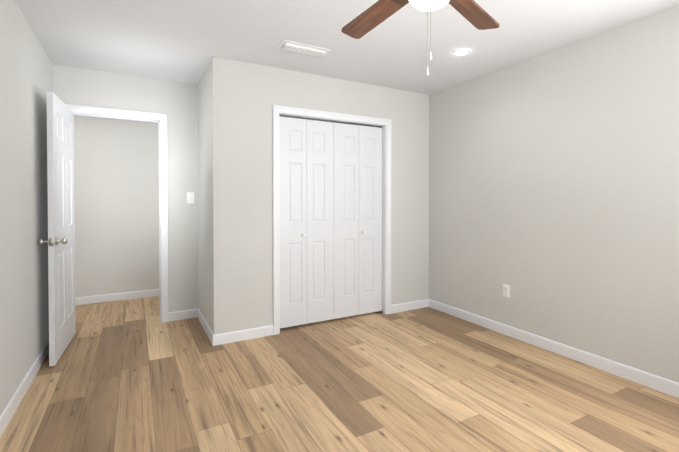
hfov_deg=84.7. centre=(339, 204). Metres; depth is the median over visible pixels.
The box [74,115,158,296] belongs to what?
wall
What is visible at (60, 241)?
door
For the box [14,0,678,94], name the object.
ceiling
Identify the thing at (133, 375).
floor
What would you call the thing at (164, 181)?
door frame
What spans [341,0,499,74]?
fan
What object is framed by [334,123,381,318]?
closet door
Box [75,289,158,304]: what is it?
baseboard
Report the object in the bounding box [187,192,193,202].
light switch
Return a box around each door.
[38,91,75,365]
[279,116,333,327]
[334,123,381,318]
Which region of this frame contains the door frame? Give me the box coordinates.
[66,104,168,321]
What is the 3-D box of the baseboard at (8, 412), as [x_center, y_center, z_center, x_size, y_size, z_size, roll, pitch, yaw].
[-1.338,1.174,1.180,0.043,0.090,4.954,0,1,-29]
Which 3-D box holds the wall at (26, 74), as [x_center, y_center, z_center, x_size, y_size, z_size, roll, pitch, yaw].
[-1.381,0.001,1.073,0.120,2.440,5.074,0,1,-29]
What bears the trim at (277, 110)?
attached to the wall at (245, 97)
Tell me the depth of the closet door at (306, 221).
3.62 m
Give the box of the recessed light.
[452,48,470,55]
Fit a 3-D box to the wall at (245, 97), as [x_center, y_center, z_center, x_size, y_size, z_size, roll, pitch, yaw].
[-0.046,-0.034,3.774,2.392,2.440,0.120,0,1,-29]
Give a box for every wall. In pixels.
[0,0,52,415]
[53,64,198,311]
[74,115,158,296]
[198,62,210,328]
[210,57,428,334]
[429,6,678,382]
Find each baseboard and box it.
[0,339,48,437]
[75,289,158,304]
[169,308,272,345]
[391,299,427,313]
[428,299,678,397]
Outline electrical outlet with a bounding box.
[503,284,509,297]
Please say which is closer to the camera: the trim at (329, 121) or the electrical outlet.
the electrical outlet
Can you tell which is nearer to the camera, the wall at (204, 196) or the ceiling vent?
the ceiling vent
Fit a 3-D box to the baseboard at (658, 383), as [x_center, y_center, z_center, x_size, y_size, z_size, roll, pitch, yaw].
[2.008,1.157,2.517,0.013,0.090,4.084,0,1,-29]
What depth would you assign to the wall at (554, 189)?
2.88 m
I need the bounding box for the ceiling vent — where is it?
[277,40,330,57]
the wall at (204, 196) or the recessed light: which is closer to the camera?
the recessed light
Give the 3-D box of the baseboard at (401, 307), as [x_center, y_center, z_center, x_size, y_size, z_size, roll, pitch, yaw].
[0.780,1.136,4.165,0.513,0.090,0.013,0,1,-29]
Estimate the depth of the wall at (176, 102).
3.80 m
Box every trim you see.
[272,105,390,334]
[279,115,381,127]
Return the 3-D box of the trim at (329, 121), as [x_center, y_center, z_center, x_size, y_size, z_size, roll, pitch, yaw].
[-0.065,-0.836,3.769,1.187,0.013,0.028,0,1,-29]
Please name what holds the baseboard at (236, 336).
attached to the wall at (176, 102)
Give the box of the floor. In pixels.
[0,296,678,451]
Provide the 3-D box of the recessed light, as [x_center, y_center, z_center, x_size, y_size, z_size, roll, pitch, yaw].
[0.992,-1.237,3.034,0.148,0.014,0.148,0,1,-29]

